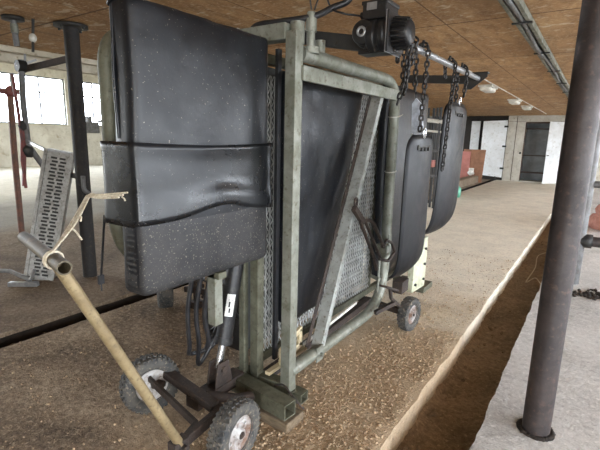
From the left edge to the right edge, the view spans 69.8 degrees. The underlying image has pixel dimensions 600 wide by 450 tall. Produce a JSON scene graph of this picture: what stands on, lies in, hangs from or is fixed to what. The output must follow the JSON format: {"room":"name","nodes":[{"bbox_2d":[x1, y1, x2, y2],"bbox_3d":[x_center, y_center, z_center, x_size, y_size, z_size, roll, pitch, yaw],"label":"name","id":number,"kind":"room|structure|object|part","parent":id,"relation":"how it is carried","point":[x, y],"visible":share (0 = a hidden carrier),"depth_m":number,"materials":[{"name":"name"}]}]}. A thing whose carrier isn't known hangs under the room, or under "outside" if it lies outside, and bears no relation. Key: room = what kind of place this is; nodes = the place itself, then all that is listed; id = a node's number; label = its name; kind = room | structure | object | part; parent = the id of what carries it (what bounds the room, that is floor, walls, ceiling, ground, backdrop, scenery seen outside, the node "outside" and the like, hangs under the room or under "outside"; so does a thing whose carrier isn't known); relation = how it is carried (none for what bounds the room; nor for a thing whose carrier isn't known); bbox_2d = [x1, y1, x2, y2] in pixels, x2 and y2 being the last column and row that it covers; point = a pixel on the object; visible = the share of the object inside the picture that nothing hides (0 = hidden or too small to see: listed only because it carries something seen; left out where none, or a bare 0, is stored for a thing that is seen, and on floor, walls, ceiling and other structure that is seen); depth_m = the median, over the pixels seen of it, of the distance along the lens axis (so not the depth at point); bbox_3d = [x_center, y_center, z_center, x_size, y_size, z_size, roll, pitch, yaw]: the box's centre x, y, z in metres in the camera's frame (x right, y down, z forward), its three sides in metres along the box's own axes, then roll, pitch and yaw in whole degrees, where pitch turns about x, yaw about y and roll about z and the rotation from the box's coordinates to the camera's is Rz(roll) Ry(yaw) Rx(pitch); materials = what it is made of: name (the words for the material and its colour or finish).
{"room":"livestock barn","nodes":[
{"label":"livestock barn","id":0,"kind":"room"},
{"bbox_2d":[0,62,101,167],"bbox_3d":[-11.875,-4.675,17.630,0.250,5.350,24.500,9,14,33],"label":"wall","id":1,"kind":"structure","parent":0,"point":[54,137],"depth_m":18.62,"materials":[{"name":"beige paint"}]},
{"bbox_2d":[0,72,69,126],"bbox_3d":[-11.419,-5.231,18.009,0.205,2.050,3.260,9,14,33],"label":"window","id":2,"kind":"structure","parent":1,"relation":"in","point":[37,77],"depth_m":18.53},
{"bbox_3d":[-11.395,-4.244,18.177,0.090,0.050,3.260,9,14,33],"label":"sill","id":3,"kind":"part","parent":2,"relation":"part of","materials":[{"name":"beige concrete"}]},
{"bbox_2d":[83,82,100,127],"bbox_3d":[-9.477,-5.752,20.782,0.205,2.050,3.210,9,14,33],"label":"window","id":4,"kind":"structure","parent":1,"relation":"in","point":[90,83],"depth_m":20.33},
{"bbox_2d":[0,165,489,337],"bbox_3d":[-5.050,-1.030,13.534,16.487,0.646,24.500,9,14,33],"label":"floor","id":5,"kind":"structure","parent":0,"point":[21,308],"depth_m":4.96,"materials":[{"name":"grey concrete"}]},
{"bbox_2d":[0,85,24,232],"bbox_3d":[-4.237,-0.883,6.157,0.145,2.181,0.650,9,14,33],"label":"upright","id":6,"kind":"object","parent":5,"relation":"on","point":[8,91],"visible":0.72,"depth_m":6.22,"materials":[{"name":"red paint"}]},
{"bbox_2d":[0,141,73,286],"bbox_3d":[-2.721,-0.128,4.408,0.621,1.438,0.796,9,14,33],"label":"ramp","id":7,"kind":"object","parent":5,"relation":"on","point":[57,166],"visible":0.84,"depth_m":4.39,"materials":[{"name":"grey metal"}]},
{"bbox_3d":[-2.893,0.514,4.308,0.606,0.134,0.240,1,12,-4],"label":"foot frame","id":8,"kind":"part","parent":7,"relation":"part of","materials":[{"name":"silver metal"}]},
{"bbox_3d":[-2.565,-0.093,4.400,0.157,1.342,0.480,10,14,36],"label":"tread plate","id":9,"kind":"part","parent":7,"relation":"part of","materials":[{"name":"grey metal"}]},
{"bbox_2d":[26,21,96,277],"bbox_3d":[-2.435,-0.717,4.486,0.859,2.495,0.298,9,14,33],"label":"post","id":10,"kind":"object","parent":5,"relation":"on","point":[71,30],"visible":0.89,"depth_m":4.25,"materials":[{"name":"black metal"}]},
{"bbox_2d":[10,54,74,187],"bbox_3d":[-2.578,-1.065,4.486,0.730,1.374,0.250,3,12,10],"label":"metal arm","id":11,"kind":"object","parent":10,"relation":"attached to","point":[26,150],"depth_m":4.47,"materials":[{"name":"black metal"}]},
{"bbox_3d":[-2.511,-1.611,4.290,0.722,0.136,0.030,6,13,23],"label":"bracket arm","id":12,"kind":"part","parent":10,"relation":"part of","materials":[{"name":"brown metal"}]},
{"bbox_3d":[-2.177,-1.879,4.087,0.300,0.045,0.298,9,14,33],"label":"ceiling plate","id":13,"kind":"part","parent":10,"relation":"part of","materials":[{"name":"black paint"}]},
{"bbox_2d":[86,116,102,164],"bbox_3d":[-9.673,-3.956,20.226,0.500,2.206,1.200,9,14,33],"label":"pump","id":14,"kind":"object","parent":5,"relation":"on","point":[94,136],"visible":0.61,"depth_m":19.98,"materials":[{"name":"beige"}]},
{"bbox_2d":[432,175,478,193],"bbox_3d":[5.153,-1.355,14.078,0.290,0.260,4.650,9,14,33],"label":"kerb","id":15,"kind":"object","parent":5,"relation":"on","point":[468,180],"visible":0.48,"depth_m":14.71,"materials":[{"name":"beige concrete"}]},
{"bbox_2d":[460,149,485,181],"bbox_3d":[6.434,-2.224,16.135,0.840,1.200,0.382,9,14,33],"label":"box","id":16,"kind":"object","parent":5,"relation":"on","point":[473,160],"visible":0.8,"depth_m":16.12,"materials":[{"name":"cardboard"}]},
{"bbox_2d":[0,180,489,347],"bbox_3d":[1.829,0.086,8.925,0.305,0.585,24.500,9,14,33],"label":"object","id":17,"kind":"structure","parent":0,"point":[15,338],"depth_m":3.62,"materials":[{"name":"black"}]},
{"bbox_2d":[0,179,555,449],"bbox_3d":[2.995,0.262,8.142,2.604,0.648,24.500,9,14,33],"label":"platform","id":18,"kind":"object","parent":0,"point":[501,220],"visible":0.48,"depth_m":2.99,"materials":[{"name":"concrete"}]},
{"bbox_2d":[157,280,204,308],"bbox_3d":[-0.972,0.577,3.810,0.623,0.302,0.310,0,12,-7],"label":"wheel","id":19,"kind":"object","parent":18,"relation":"on","point":[165,299],"visible":0.39,"depth_m":3.70,"materials":[{"name":"rubber"}]},
{"bbox_2d":[17,0,489,449],"bbox_3d":[0.217,-0.208,2.789,1.224,2.311,3.679,9,14,33],"label":"chute","id":20,"kind":"object","parent":18,"relation":"on","point":[232,162],"visible":1,"depth_m":2.17,"materials":[{"name":"metal"}]},
{"bbox_3d":[-0.853,0.084,1.419,0.042,0.051,0.531,-9,16,-42],"label":"cross handle","id":21,"kind":"part","parent":20,"relation":"part of","materials":[{"name":"grey metal"}]},
{"bbox_2d":[42,192,127,269],"bbox_3d":[-0.764,-0.001,1.452,0.222,0.214,0.305,9,14,33],"label":"twine","id":22,"kind":"object","parent":20,"relation":"on","point":[77,216],"visible":0.91,"depth_m":1.46,"materials":[{"name":"beige fabric"}]},
{"bbox_2d":[109,0,267,289],"bbox_3d":[-0.427,-0.320,1.891,0.160,1.084,0.768,9,14,33],"label":"cushion","id":23,"kind":"object","parent":20,"relation":"on","point":[190,90],"depth_m":1.72,"materials":[{"name":"black leather"}]},
{"bbox_3d":[-0.399,0.333,2.022,0.050,0.280,0.050,9,14,33],"label":"stub leg","id":24,"kind":"part","parent":20,"relation":"part of","materials":[{"name":"metal"}]},
{"bbox_3d":[-0.429,0.692,2.335,0.042,0.162,0.085,9,14,33],"label":"piston rod","id":25,"kind":"part","parent":20,"relation":"part of","materials":[{"name":"silver metal"}]},
{"bbox_3d":[-0.343,0.411,2.844,0.405,0.680,0.450,9,14,33],"label":"hydraulic tank","id":26,"kind":"part","parent":20,"relation":"part of","materials":[{"name":"black metal"}]},
{"bbox_3d":[-0.307,-0.020,2.336,0.040,1.830,0.040,9,14,33],"label":"support post","id":27,"kind":"part","parent":20,"relation":"part of","materials":[{"name":"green metal"}]},
{"bbox_3d":[-0.241,0.472,2.409,0.055,0.800,0.055,9,14,33],"label":"post","id":28,"kind":"part","parent":20,"relation":"part of","materials":[{"name":"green metal"}]},
{"bbox_3d":[-0.046,0.002,2.197,0.062,1.855,0.062,9,14,33],"label":"post","id":29,"kind":"part","parent":20,"relation":"part of","materials":[{"name":"metal"}]},
{"bbox_3d":[0.177,-0.120,2.972,0.014,1.584,1.531,9,14,33],"label":"panel","id":30,"kind":"part","parent":20,"relation":"part of","materials":[{"name":"metal"}]},
{"bbox_2d":[278,71,362,321],"bbox_3d":[0.148,-0.181,2.768,0.152,1.452,0.850,9,14,33],"label":"cushion","id":31,"kind":"object","parent":20,"relation":"on","point":[330,115],"depth_m":2.59,"materials":[{"name":"black leather"}]},
{"bbox_3d":[0.362,-0.198,3.260,0.065,1.750,2.150,9,14,33],"label":"table frame","id":32,"kind":"part","parent":20,"relation":"part of","materials":[{"name":"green metal"}]},
{"bbox_3d":[0.221,0.659,2.934,0.012,0.075,0.702,9,14,33],"label":"rod","id":33,"kind":"part","parent":20,"relation":"part of","materials":[{"name":"metal"}]},
{"bbox_3d":[0.179,-0.959,2.239,0.582,0.176,0.060,9,14,33],"label":"support arm","id":34,"kind":"part","parent":20,"relation":"part of","materials":[{"name":"black paint"}]},
{"bbox_3d":[0.331,-1.009,1.980,0.050,0.032,0.003,9,14,33],"label":"data plate","id":35,"kind":"part","parent":20,"relation":"part of","materials":[{"name":"silver metal"}]},
{"bbox_3d":[0.365,-0.900,2.053,0.216,0.156,0.168,9,14,33],"label":"gear motor","id":36,"kind":"part","parent":20,"relation":"part of","materials":[{"name":"black metal"}]},
{"bbox_3d":[0.550,0.109,2.977,0.024,0.393,0.612,9,14,33],"label":"latch handle","id":37,"kind":"part","parent":20,"relation":"part of","materials":[{"name":"brown metal"}]},
{"bbox_2d":[371,85,414,275],"bbox_3d":[0.804,-0.360,3.705,0.106,1.604,0.583,9,14,33],"label":"cushion","id":38,"kind":"object","parent":20,"relation":"on","point":[404,131],"depth_m":3.58,"materials":[{"name":"black leather"}]},
{"bbox_3d":[0.810,0.486,3.464,0.080,0.100,0.140,9,14,33],"label":"rust plate","id":39,"kind":"part","parent":20,"relation":"part of","materials":[{"name":"brown metal"}]},
{"bbox_3d":[0.534,-0.840,2.246,0.101,0.327,0.044,12,15,41],"label":"lifting chain","id":40,"kind":"part","parent":20,"relation":"part of","materials":[{"name":"metal"}]},
{"bbox_3d":[0.585,-0.834,2.330,0.102,0.362,0.061,9,14,33],"label":"lifting chain","id":41,"kind":"part","parent":20,"relation":"part of","materials":[{"name":"metal"}]},
{"bbox_3d":[1.029,0.347,3.766,0.050,0.460,0.320,9,14,33],"label":"plate","id":42,"kind":"part","parent":20,"relation":"part of","materials":[{"name":"beige metal"}]},
{"bbox_2d":[412,91,428,134],"bbox_3d":[1.104,-0.872,4.073,0.086,0.734,0.392,9,14,33],"label":"cushion","id":43,"kind":"object","parent":20,"relation":"on","point":[417,94],"depth_m":4.07,"materials":[{"name":"black leather"}]},
{"bbox_3d":[0.695,-0.795,2.497,0.047,0.506,0.098,-9,15,-40],"label":"lifting chain","id":44,"kind":"part","parent":20,"relation":"part of","materials":[{"name":"metal"}]},
{"bbox_3d":[0.760,-0.472,2.640,0.032,0.037,0.220,9,14,33],"label":"clamp plate","id":45,"kind":"part","parent":20,"relation":"part of","materials":[{"name":"black paint"}]},
{"bbox_3d":[1.205,-1.276,3.771,0.620,0.105,0.050,9,14,33],"label":"support arm","id":46,"kind":"part","parent":20,"relation":"part of","materials":[{"name":"black paint"}]},
{"bbox_3d":[1.010,-0.753,2.960,0.079,0.765,0.120,-1,12,-10],"label":"lifting chain","id":47,"kind":"part","parent":20,"relation":"part of","materials":[{"name":"metal"}]},
{"bbox_3d":[1.173,-0.816,3.175,0.032,0.037,0.220,9,14,33],"label":"clamp plate","id":48,"kind":"part","parent":20,"relation":"part of","materials":[{"name":"black paint"}]},
{"bbox_3d":[1.194,-1.027,3.191,0.044,0.306,0.098,-10,16,-44],"label":"lifting chain","id":49,"kind":"part","parent":20,"relation":"part of","materials":[{"name":"metal"}]},
{"bbox_2d":[0,252,510,449],"bbox_3d":[0.169,0.702,4.024,2.563,0.016,5.512,9,14,33],"label":"litter","id":50,"kind":"object","parent":18,"relation":"on","point":[348,395],"visible":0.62,"depth_m":2.62,"materials":[{"name":"brown wood"}]},
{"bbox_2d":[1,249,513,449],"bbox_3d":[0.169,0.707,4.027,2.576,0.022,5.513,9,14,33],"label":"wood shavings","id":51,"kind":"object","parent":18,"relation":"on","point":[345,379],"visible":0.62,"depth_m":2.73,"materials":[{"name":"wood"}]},
{"bbox_2d":[258,406,302,433],"bbox_3d":[-0.117,1.024,2.327,0.233,0.056,0.155,9,14,33],"label":"block","id":52,"kind":"object","parent":18,"relation":"on","point":[286,426],"visible":0.52,"depth_m":2.26,"materials":[{"name":"brown wood"}]},
{"bbox_2d":[426,107,442,207],"bbox_3d":[2.995,-1.474,9.563,0.862,2.200,0.328,9,14,33],"label":"rails","id":53,"kind":"object","parent":18,"relation":"on","point":[434,163],"visible":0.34,"depth_m":9.50,"materials":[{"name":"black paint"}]},
{"bbox_2d":[457,186,460,197],"bbox_3d":[4.221,-0.940,11.690,0.300,0.360,0.300,9,14,33],"label":"canister","id":54,"kind":"object","parent":18,"relation":"on","point":[459,189],"visible":0.13,"depth_m":11.58,"materials":[{"name":"plastic"}]},
{"bbox_2d":[481,120,508,179],"bbox_3d":[7.596,-2.927,16.911,0.897,2.320,0.116,7,13,25],"label":"door leaf","id":55,"kind":"structure","parent":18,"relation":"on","point":[494,134],"depth_m":16.86,"materials":[{"name":"white paint"}]},
{"bbox_2d":[502,115,599,183],"bbox_3d":[11.032,-2.486,14.700,7.705,2.500,1.394,12,16,42],"label":"wall","id":56,"kind":"structure","parent":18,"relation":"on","point":[533,142],"depth_m":16.54,"materials":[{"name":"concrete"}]},
{"bbox_3d":[9.293,-2.623,15.720,0.644,2.240,0.003,0,12,-7],"label":"open door","id":57,"kind":"part","parent":56,"relation":"part of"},
{"bbox_2d":[0,0,581,115],"bbox_3d":[4.599,-2.308,6.536,12.250,0.120,24.500,9,14,33],"label":"ceiling","id":58,"kind":"structure","parent":0,"point":[480,35],"depth_m":4.15,"materials":[{"name":"brown wood"}]},
{"bbox_2d":[1,14,24,45],"bbox_3d":[-2.581,-1.749,3.885,0.180,0.248,0.180,9,14,33],"label":"hanger","id":59,"kind":"object","parent":58,"relation":"attached to","point":[13,19],"visible":1,"depth_m":3.86,"materials":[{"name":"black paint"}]},
{"bbox_3d":[-2.579,-1.855,3.863,0.180,0.032,0.180,9,14,33],"label":"plate","id":60,"kind":"part","parent":59,"relation":"part of","materials":[{"name":"black paint"}]},
{"bbox_2d":[29,19,36,51],"bbox_3d":[-2.451,-1.737,3.943,0.066,0.291,0.066,-6,14,-32],"label":"hanging rod","id":61,"kind":"object","parent":58,"relation":"hanging from","point":[32,37],"visible":1,"depth_m":3.93,"materials":[{"name":"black paint"}]},
{"bbox_3d":[-2.449,-1.737,3.944,0.024,0.291,0.050,9,14,33],"label":"rod","id":62,"kind":"part","parent":61,"relation":"part of","materials":[{"name":"black paint"}]},
{"bbox_2d":[478,84,497,92],"bbox_3d":[3.460,-2.502,7.915,0.240,0.105,0.560,9,14,33],"label":"lamp","id":63,"kind":"object","parent":58,"relation":"attached to","point":[486,88],"visible":0.99,"depth_m":7.74,"materials":[{"name":"plastic"}]},
{"bbox_2d":[469,70,545,113],"bbox_3d":[5.427,-3.016,10.456,0.020,0.020,11.000,9,14,33],"label":"conduit","id":64,"kind":"object","parent":58,"relation":"attached to","point":[469,70],"visible":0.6,"depth_m":8.80,"materials":[{"name":"plastic"}]},
{"bbox_2d":[507,99,521,104],"bbox_3d":[5.161,-2.958,10.344,0.240,0.105,0.560,9,14,33],"label":"lamp","id":65,"kind":"object","parent":58,"relation":"attached to","point":[511,101],"visible":0.98,"depth_m":10.16,"materials":[{"name":"plastic"}]},
{"bbox_2d":[521,105,532,109],"bbox_3d":[6.352,-3.277,12.044,0.240,0.105,0.560,9,14,33],"label":"lamp","id":66,"kind":"object","parent":58,"relation":"attached to","point":[524,107],"visible":1,"depth_m":11.85,"materials":[{"name":"plastic"}]},
{"bbox_2d":[498,0,569,98],"bbox_3d":[3.375,-2.062,5.710,0.150,0.072,21.300,9,14,33],"label":"channel","id":67,"kind":"object","parent":58,"relation":"attached to","point":[519,13],"visible":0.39,"depth_m":3.89,"materials":[{"name":"metal"}]},
{"bbox_2d":[369,116,508,181],"bbox_3d":[5.747,-3.279,18.717,5.940,2.800,0.180,9,14,33],"label":"wall partition","id":68,"kind":"structure","parent":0,"point":[470,119],"depth_m":17.55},
{"bbox_2d":[0,44,431,117],"bbox_3d":[-0.290,-3.000,9.830,0.080,0.070,24.500,9,14,33],"label":"trim","id":69,"kind":"structure","parent":68,"relation":"attached to","point":[6,48],"depth_m":5.44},
{"bbox_2d":[469,121,480,149],"bbox_3d":[7.134,-3.628,17.513,0.340,1.170,0.050,9,14,33],"label":"board","id":70,"kind":"object","parent":68,"relation":"attached to","point":[476,125],"visible":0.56,"depth_m":17.48,"materials":[{"name":"white"}]},
{"bbox_2d":[396,220,550,449],"bbox_3d":[4.213,0.320,7.300,0.405,0.073,24.500,9,14,33],"label":"channel","id":71,"kind":"structure","parent":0,"point":[464,415],"depth_m":3.21,"materials":[{"name":"brown soil"}]},
{"bbox_2d":[526,252,545,283],"bbox_3d":[3.184,0.545,5.757,0.176,0.115,2.039,8,13,31],"label":"loose wire","id":72,"kind":"object","parent":71,"relation":"on","point":[545,252],"visible":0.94,"depth_m":5.50,"materials":[{"name":"metal"}]},
{"bbox_2d":[469,188,599,449],"bbox_3d":[6.971,0.765,5.452,6.358,0.364,24.503,9,14,33],"label":"floor","id":73,"kind":"structure","parent":0,"point":[575,424],"depth_m":2.73,"materials":[{"name":"concrete"}]},
{"bbox_2d":[515,0,599,441],"bbox_3d":[1.282,-0.126,2.043,0.192,2.512,0.193,9,14,33],"label":"post","id":74,"kind":"object","parent":73,"relation":"on","point":[582,118],"visible":1,"depth_m":2.02,"materials":[{"name":"grey metal"}]},
{"bbox_2d":[572,288,599,299],"bbox_3d":[3.338,0.801,3.926,1.899,0.058,0.562,12,16,42],"label":"chain","id":75,"kind":"object","parent":73,"relation":"on","point":[587,293],"visible":0.49,"depth_m":4.33,"materials":[{"name":"black metal"}]},
{"bbox_2d":[574,121,599,284],"bbox_3d":[4.114,-0.413,3.748,2.770,2.500,0.148,9,14,33],"label":"pipe railing","id":76,"kind":"object","parent":73,"relation":"on","point":[587,240],"visible":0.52,"depth_m":4.51,"materials":[{"name":"grey metal"}]},
{"bbox_3d":[4.101,0.337,3.898,2.660,0.110,0.110,9,14,33],"label":"rail","id":77,"kind":"part","parent":76,"relation":"part of","materials":[{"name":"grey metal"}]},
{"bbox_3d":[4.115,-0.255,3.777,2.660,0.070,0.070,9,14,33],"label":"rail","id":78,"kind":"part","parent":76,"relation":"part of","materials":[{"name":"grey metal"}]},
{"bbox_2d":[588,204,599,229],"bbox_3d":[5.719,-0.133,7.731,0.980,0.636,1.127,9,14,33],"label":"sack","id":79,"kind":"object","parent":73,"relation":"on","point":[594,219],"visible":0.96,"depth_m":7.69,"materials":[{"name":"plastic"}]},
{"bbox_3d":[-0.457,-4.315,9.701,0.060,2.350,24.500,9,14,33],"label":"wall","id":80,"kind":"structure","parent":0,"visible":0},
{"bbox_2d":[0,51,97,75],"bbox_3d":[-0.510,-3.286,9.931,0.170,0.760,24.500,9,14,33],"label":"trim","id":81,"kind":"structure","parent":80,"relation":"attached to","point":[5,57],"depth_m":5.66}
]}

